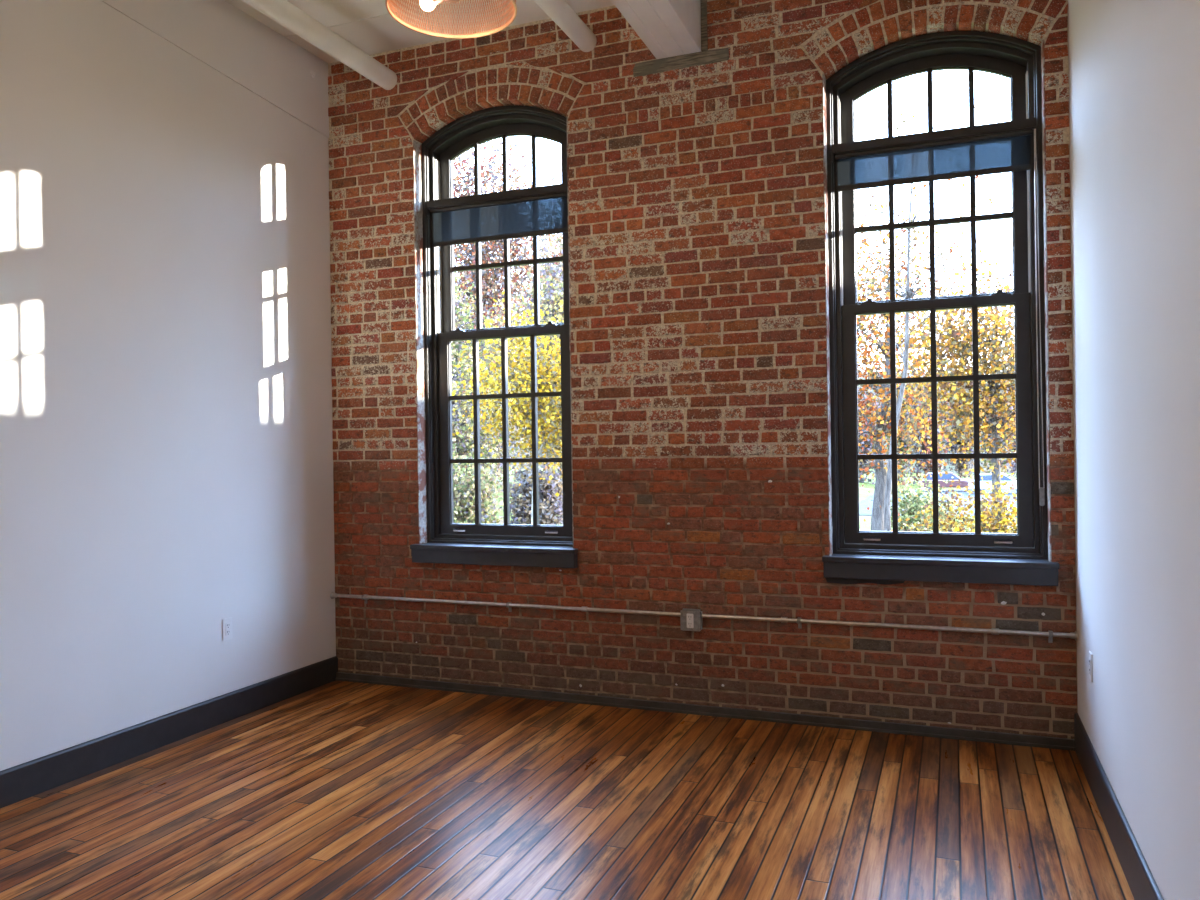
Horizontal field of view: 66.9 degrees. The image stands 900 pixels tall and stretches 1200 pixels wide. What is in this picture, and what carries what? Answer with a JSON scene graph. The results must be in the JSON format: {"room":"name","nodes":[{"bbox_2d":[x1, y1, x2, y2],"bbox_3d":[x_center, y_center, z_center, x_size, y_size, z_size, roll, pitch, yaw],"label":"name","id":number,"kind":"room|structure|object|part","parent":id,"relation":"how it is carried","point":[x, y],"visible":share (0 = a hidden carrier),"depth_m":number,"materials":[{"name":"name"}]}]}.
{"room":"empty loft room","nodes":[
{"label":"empty loft room","id":0,"kind":"room"},
{"bbox_2d":[0,0,335,770],"bbox_3d":[-3.357,-0.496,2.241,0.207,4.285,8.200,-1,0,21],"label":"wall","id":1,"kind":"structure","parent":0,"point":[166,422],"depth_m":4.69,"materials":[{"name":"paint"}]},
{"bbox_2d":[0,656,337,807],"bbox_3d":[-3.231,1.468,2.204,0.016,0.154,8.200,-1,0,21],"label":"baseboard","id":2,"kind":"structure","parent":1,"relation":"attached to","point":[28,779],"depth_m":4.62,"materials":[{"name":"grey paint"}]},
{"bbox_2d":[222,617,232,640],"bbox_3d":[-2.103,1.012,5.128,0.009,0.124,0.075,-1,0,21],"label":"wall outlet","id":3,"kind":"object","parent":1,"relation":"attached to","point":[227,634],"visible":1,"depth_m":5.12,"materials":[{"name":"white plastic"}]},
{"bbox_2d":[226,623,229,635],"bbox_3d":[-2.101,1.012,5.128,0.003,0.070,0.034,-1,0,21],"label":"receptacle","id":4,"kind":"object","parent":3,"relation":"attached to","point":[227,624],"depth_m":5.13,"materials":[{"name":"white plastic"}]},
{"bbox_2d":[225,0,613,62],"bbox_3d":[-1.301,-2.692,1.292,4.986,0.250,8.550,-1,0,21],"label":"ceiling","id":5,"kind":"structure","parent":0,"point":[367,25],"depth_m":5.42,"materials":[{"name":"paint"}]},
{"bbox_2d":[385,0,516,38],"bbox_3d":[-0.584,-2.150,3.547,0.506,0.858,0.506,-1,0,21],"label":"pendant lamp","id":6,"kind":"object","parent":5,"relation":"hanging from","point":[426,5],"visible":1,"depth_m":3.74,"materials":[{"name":"orange glass"}]},
{"bbox_3d":[-0.679,-1.780,3.612,0.078,0.062,0.062,-1,0,21],"label":"bulb","id":7,"kind":"part","parent":6,"relation":"part of","materials":[{"name":"white glass"}]},
{"bbox_2d":[433,0,444,4],"bbox_3d":[-0.628,-1.781,3.578,0.055,0.038,0.038,-1,0,32],"label":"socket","id":8,"kind":"object","parent":6,"relation":"attached to","point":[435,2],"depth_m":3.58,"materials":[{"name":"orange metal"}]},
{"bbox_3d":[-0.585,-2.168,3.547,0.124,0.822,0.124,-1,0,21],"label":"stem","id":9,"kind":"part","parent":6,"relation":"part of","materials":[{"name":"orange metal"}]},
{"bbox_2d":[611,0,707,58],"bbox_3d":[-1.025,-2.390,1.321,0.299,0.363,8.200,-1,0,21],"label":"ceiling beam","id":10,"kind":"structure","parent":5,"relation":"attached to","point":[668,28],"depth_m":4.84,"materials":[{"name":"white paint"}]},
{"bbox_2d":[0,680,1133,899],"bbox_3d":[-1.226,1.592,1.328,4.986,0.150,8.420,-1,0,21],"label":"floor","id":11,"kind":"structure","parent":0,"point":[335,790],"depth_m":3.74,"materials":[{"name":"brown wood"}]},
{"bbox_2d":[328,0,1077,739],"bbox_3d":[0.340,-0.502,5.426,4.886,4.785,0.445,-1,0,21],"label":"brick wall","id":12,"kind":"structure","parent":0,"point":[697,199],"depth_m":5.14,"materials":[{"name":"red brick"}]},
{"bbox_2d":[242,0,396,89],"bbox_3d":[-2.844,-2.354,2.028,0.124,0.124,8.198,-1,0,21],"label":"ceiling pipe","id":13,"kind":"object","parent":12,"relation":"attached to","point":[283,12],"visible":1,"depth_m":5.19,"materials":[{"name":"white painted metal"}]},
{"bbox_2d":[410,105,577,567],"bbox_3d":[-0.630,-0.720,5.705,1.130,2.848,0.362,-1,0,21],"label":"window","id":14,"kind":"structure","parent":12,"relation":"in","point":[448,542],"depth_m":5.79,"materials":[{"name":"black metal"}]},
{"bbox_3d":[-0.641,0.605,5.629,1.130,0.028,0.197,-1,0,21],"label":"sill","id":15,"kind":"part","parent":14,"relation":"part of","materials":[{"name":"wood"}]},
{"bbox_2d":[426,183,567,246],"bbox_3d":[-0.644,-1.467,5.697,1.005,0.292,0.046,-1,0,21],"label":"roller shade","id":16,"kind":"object","parent":14,"relation":"attached to","point":[541,210],"visible":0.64,"depth_m":5.70,"materials":[{"name":"blue fabric"}]},
{"bbox_3d":[-0.599,-1.397,5.812,0.939,1.357,0.044,-1,0,21],"label":"sash","id":17,"kind":"part","parent":14,"relation":"part of","materials":[{"name":"black wood"}]},
{"bbox_3d":[-0.600,-0.114,5.762,0.939,1.304,0.048,-1,0,21],"label":"sash","id":18,"kind":"part","parent":14,"relation":"part of","materials":[{"name":"black wood"}]},
{"bbox_2d":[534,0,596,51],"bbox_3d":[-1.560,-2.376,1.528,0.116,0.116,8.198,-1,0,21],"label":"ceiling pipe","id":19,"kind":"object","parent":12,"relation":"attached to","point":[560,12],"visible":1,"depth_m":5.03,"materials":[{"name":"white metal"}]},
{"bbox_2d":[633,48,728,76],"bbox_3d":[0.454,-2.193,5.141,0.562,0.078,0.017,-1,0,21],"label":"block","id":20,"kind":"object","parent":12,"relation":"attached to","point":[716,55],"visible":1,"depth_m":5.13,"materials":[{"name":"brown wood"}]},
{"bbox_2d":[680,608,702,631],"bbox_3d":[0.513,0.957,5.107,0.119,0.120,0.059,-1,0,21],"label":"outlet box","id":21,"kind":"object","parent":12,"relation":"attached to","point":[691,619],"visible":1,"depth_m":5.08,"materials":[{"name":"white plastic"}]},
{"bbox_2d":[687,613,693,627],"bbox_3d":[0.504,0.956,5.082,0.040,0.081,0.005,-1,0,21],"label":"receptacle","id":22,"kind":"object","parent":21,"relation":"attached to","point":[690,616],"depth_m":5.08,"materials":[{"name":"white plastic"}]},
{"bbox_2d":[330,592,1077,642],"bbox_3d":[0.275,0.942,5.206,4.386,0.069,0.048,-1,0,21],"label":"conduit","id":23,"kind":"object","parent":12,"relation":"attached to","point":[1050,634],"visible":1,"depth_m":4.98,"materials":[{"name":"metal"}]},
{"bbox_2d":[335,672,1074,750],"bbox_3d":[0.287,1.467,5.217,4.354,0.050,0.032,-1,0,21],"label":"trim","id":24,"kind":"structure","parent":12,"relation":"attached to","point":[737,713],"depth_m":5.03,"materials":[{"name":"black wood"}]},
{"bbox_2d":[822,31,1059,585],"bbox_3d":[1.750,-0.753,4.778,1.130,2.848,0.362,-1,0,21],"label":"window","id":25,"kind":"structure","parent":12,"relation":"in","point":[1021,557],"depth_m":4.79,"materials":[{"name":"black wood"}]},
{"bbox_3d":[1.782,-1.430,4.885,0.939,1.357,0.044,-1,0,21],"label":"sash","id":26,"kind":"part","parent":25,"relation":"part of","materials":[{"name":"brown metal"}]},
{"bbox_3d":[1.781,-0.148,4.835,0.939,1.304,0.048,-1,0,21],"label":"sash","id":27,"kind":"part","parent":25,"relation":"part of","materials":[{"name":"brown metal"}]},
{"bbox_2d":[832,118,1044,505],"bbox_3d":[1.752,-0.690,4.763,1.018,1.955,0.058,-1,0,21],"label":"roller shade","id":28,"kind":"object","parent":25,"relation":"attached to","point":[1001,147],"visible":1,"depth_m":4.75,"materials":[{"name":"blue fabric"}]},
{"bbox_3d":[2.205,-0.704,4.562,0.026,1.820,0.008,-1,0,21],"label":"pull chain","id":29,"kind":"part","parent":28,"relation":"part of","materials":[{"name":"metal"}]},
{"bbox_3d":[1.739,0.571,4.702,1.130,0.028,0.197,-1,0,21],"label":"sill","id":30,"kind":"part","parent":25,"relation":"part of","materials":[{"name":"wood"}]},
{"bbox_2d":[1068,0,1199,899],"bbox_3d":[0.913,-0.556,0.578,0.200,4.285,8.200,-1,0,21],"label":"wall","id":31,"kind":"structure","parent":0,"point":[1134,65],"depth_m":2.87,"materials":[{"name":"paint"}]},
{"bbox_2d":[1089,651,1092,681],"bbox_3d":[2.138,0.944,3.958,0.009,0.124,0.075,-1,0,21],"label":"wall outlet","id":32,"kind":"object","parent":31,"relation":"attached to","point":[1090,653],"visible":1,"depth_m":3.94,"materials":[{"name":"white plastic"}]},
{"bbox_2d":[1089,658,1090,674],"bbox_3d":[2.135,0.944,3.959,0.003,0.070,0.034,-1,0,21],"label":"receptacle","id":33,"kind":"object","parent":32,"relation":"attached to","point":[1089,658],"depth_m":3.95,"materials":[{"name":"white plastic"}]},
{"bbox_2d":[1074,713,1163,899],"bbox_3d":[0.840,1.399,0.619,0.016,0.178,8.200,-1,0,21],"label":"baseboard","id":34,"kind":"structure","parent":31,"relation":"attached to","point":[1142,884],"depth_m":3.30,"materials":[{"name":"grey paint"}]},
{"label":"outside","id":35,"kind":"structure","parent":0,"visible":0},
{"bbox_2d":[460,466,1016,531],"bbox_3d":[27.367,2.814,80.755,200.000,1.350,159.500,-1,0,21],"label":"ground","id":36,"kind":"structure","parent":35,"point":[863,491],"depth_m":73.05,"materials":[{"name":"green plant"}]},
{"bbox_2d":[451,191,509,466],"bbox_3d":[-9.620,-7.550,71.523,6.003,26.372,6.131,-1,0,2],"label":"tree","id":37,"kind":"object","parent":36,"relation":"on","point":[490,191],"visible":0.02,"depth_m":71.07,"materials":[{"name":"grey plant"}]},
{"bbox_2d":[451,248,517,487],"bbox_3d":[-8.263,-6.015,64.007,6.059,23.166,7.036,-1,0,0],"label":"tree","id":38,"kind":"object","parent":36,"relation":"on","point":[464,248],"visible":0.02,"depth_m":64.30,"materials":[{"name":"grey plant"}]},
{"bbox_2d":[451,254,522,502],"bbox_3d":[-4.646,-2.134,30.768,5.030,10.185,4.975,-1,0,10],"label":"tree","id":39,"kind":"object","parent":36,"relation":"on","point":[457,425],"visible":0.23,"depth_m":30.45,"materials":[{"name":"grey plant"}]},
{"bbox_2d":[453,446,520,523],"bbox_3d":[-3.872,1.638,25.559,3.438,3.541,2.352,-1,0,21],"label":"shrub","id":40,"kind":"object","parent":36,"relation":"on","point":[463,496],"visible":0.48,"depth_m":25.17,"materials":[{"name":"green plant"}]},
{"bbox_2d":[454,245,527,490],"bbox_3d":[-6.662,-5.337,57.356,6.658,19.306,6.180,-1,0,21],"label":"tree","id":41,"kind":"object","parent":36,"relation":"on","point":[501,311],"visible":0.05,"depth_m":56.84,"materials":[{"name":"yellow plant"}]},
{"bbox_2d":[451,138,554,509],"bbox_3d":[-5.809,-6.493,41.046,7.744,18.652,7.248,-1,0,-1],"label":"tree","id":42,"kind":"object","parent":36,"relation":"on","point":[468,257],"visible":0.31,"depth_m":39.99,"materials":[{"name":"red plant"}]},
{"bbox_2d":[452,283,563,524],"bbox_3d":[-1.178,0.177,18.794,3.767,7.579,4.114,-1,0,21],"label":"tree","id":43,"kind":"object","parent":36,"relation":"on","point":[547,375],"visible":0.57,"depth_m":18.52,"materials":[{"name":"yellow plant"}]},
{"bbox_2d":[491,241,563,521],"bbox_3d":[-1.374,-2.845,33.971,5.249,11.253,5.560,-1,0,-29],"label":"tree","id":44,"kind":"object","parent":36,"relation":"on","point":[553,290],"visible":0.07,"depth_m":33.43,"materials":[{"name":"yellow plant"}]},
{"bbox_2d":[494,176,562,471],"bbox_3d":[-1.774,-6.014,48.264,8.881,17.536,6.865,-1,0,40],"label":"tree","id":45,"kind":"object","parent":36,"relation":"on","point":[559,238],"visible":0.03,"depth_m":47.56,"materials":[{"name":"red plant"}]},
{"bbox_2d":[499,463,562,524],"bbox_3d":[-1.922,1.599,27.913,2.468,2.818,2.388,-1,0,21],"label":"shrub","id":46,"kind":"object","parent":36,"relation":"on","point":[550,505],"visible":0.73,"depth_m":27.55,"materials":[{"name":"grey plant"}]},
{"bbox_2d":[519,236,558,469],"bbox_3d":[-4.402,-6.695,77.989,6.384,27.746,6.225,-1,0,-8],"label":"tree","id":47,"kind":"object","parent":36,"relation":"on","point":[546,466],"visible":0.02,"depth_m":77.54,"materials":[{"name":"grey plant"}]},
{"bbox_2d":[542,177,562,468],"bbox_3d":[-2.669,-7.770,70.627,5.984,26.681,6.035,-1,0,-13],"label":"tree","id":48,"kind":"object","parent":36,"relation":"on","point":[552,180],"visible":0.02,"depth_m":70.20,"materials":[{"name":"grey plant"}]},
{"bbox_2d":[858,365,879,483],"bbox_3d":[25.870,-1.808,89.640,5.110,13.324,4.703,-1,0,21],"label":"tree","id":49,"kind":"object","parent":36,"relation":"on","point":[866,461],"visible":0.23,"depth_m":88.92,"materials":[{"name":"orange plant"}]},
{"bbox_2d":[876,372,915,482],"bbox_3d":[31.300,-1.975,95.130,4.838,13.557,4.544,-1,0,21],"label":"tree","id":50,"kind":"object","parent":36,"relation":"on","point":[900,440],"visible":0.2,"depth_m":94.42,"materials":[{"name":"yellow plant"}]},
{"bbox_2d":[856,186,964,530],"bbox_3d":[7.578,-1.729,24.010,4.462,11.450,4.481,-1,0,21],"label":"maple tree","id":51,"kind":"object","parent":36,"relation":"on","point":[876,436],"visible":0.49,"depth_m":23.85,"materials":[{"name":"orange plant"}]},
{"bbox_2d":[868,467,963,531],"bbox_3d":[11.484,2.287,33.041,3.837,3.362,3.164,-1,0,21],"label":"shrub","id":52,"kind":"object","parent":36,"relation":"on","point":[913,504],"visible":0.48,"depth_m":32.58,"materials":[{"name":"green plant"}]},
{"bbox_2d":[902,354,949,484],"bbox_3d":[31.357,-1.573,87.516,4.736,15.590,5.633,-1,0,21],"label":"tree","id":53,"kind":"object","parent":36,"relation":"on","point":[928,466],"visible":0.34,"depth_m":87.14,"materials":[{"name":"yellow plant"}]},
{"bbox_2d":[856,96,1011,530],"bbox_3d":[4.796,-0.735,13.710,2.223,9.516,2.281,-1,0,-26],"label":"bare tree","id":54,"kind":"object","parent":36,"relation":"on","point":[909,292],"visible":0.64,"depth_m":13.75,"materials":[{"name":"grey plant"}]},
{"bbox_2d":[880,244,1015,525],"bbox_3d":[8.360,-0.259,19.544,4.475,8.483,4.827,-1,0,10],"label":"maple tree","id":55,"kind":"object","parent":36,"relation":"on","point":[990,392],"visible":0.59,"depth_m":19.14,"materials":[{"name":"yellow plant"}]},
{"bbox_2d":[898,476,1012,532],"bbox_3d":[7.986,2.367,20.471,2.516,3.599,2.224,-1,0,-8],"label":"shrub","id":56,"kind":"object","parent":36,"relation":"on","point":[942,525],"visible":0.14,"depth_m":20.38,"materials":[{"name":"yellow plant"}]},
{"bbox_2d":[939,387,981,479],"bbox_3d":[36.592,-2.467,92.966,4.997,13.072,5.000,-1,0,21],"label":"tree","id":57,"kind":"object","parent":36,"relation":"on","point":[959,467],"visible":0.22,"depth_m":92.58,"materials":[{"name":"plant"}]},
{"bbox_2d":[946,466,1016,532],"bbox_3d":[7.686,2.120,17.388,2.074,3.719,2.109,-1,0,21],"label":"shrub","id":58,"kind":"object","parent":36,"relation":"on","point":[988,514],"visible":0.27,"depth_m":17.31,"materials":[{"name":"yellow plant"}]},
{"bbox_2d":[968,382,1015,475],"bbox_3d":[37.214,-0.908,85.636,4.877,14.464,5.270,-1,0,21],"label":"tree","id":59,"kind":"object","parent":36,"relation":"on","point":[1008,429],"visible":0.08,"depth_m":84.85,"materials":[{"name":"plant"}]},
{"bbox_2d":[1004,402,1015,480],"bbox_3d":[42.250,-1.796,90.823,5.257,13.754,4.129,-1,0,21],"label":"tree","id":60,"kind":"object","parent":36,"relation":"on","point":[1013,444],"visible":0.02,"depth_m":90.83,"materials":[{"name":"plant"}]},
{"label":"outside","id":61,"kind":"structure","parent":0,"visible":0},
{"bbox_2d":[458,372,1015,473],"bbox_3d":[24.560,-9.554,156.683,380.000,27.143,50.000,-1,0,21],"label":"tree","id":62,"kind":"object","parent":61,"point":[910,375],"visible":0.02,"depth_m":127.09,"materials":[{"name":"plant"}]},
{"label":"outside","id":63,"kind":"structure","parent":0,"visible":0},
{"bbox_2d":[859,490,1016,517],"bbox_3d":[32.231,3.635,60.419,28.200,0.500,30.000,-1,0,21],"label":"parking lot","id":64,"kind":"structure","parent":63,"point":[867,502],"depth_m":62.28,"materials":[{"name":"grey asphalt"}]},
{"bbox_2d":[919,472,972,491],"bbox_3d":[28.831,2.622,75.151,4.700,1.600,1.800,-1,0,21],"label":"car","id":65,"kind":"object","parent":64,"relation":"on","point":[964,482],"visible":0.45,"depth_m":74.41,"materials":[{"name":"red paint"}]},
{"bbox_2d":[968,473,1016,493],"bbox_3d":[31.102,2.593,70.510,4.700,1.600,1.800,-1,0,21],"label":"car","id":66,"kind":"object","parent":64,"relation":"on","point":[986,476],"visible":0.28,"depth_m":70.01,"materials":[{"name":"white paint"}]}
]}

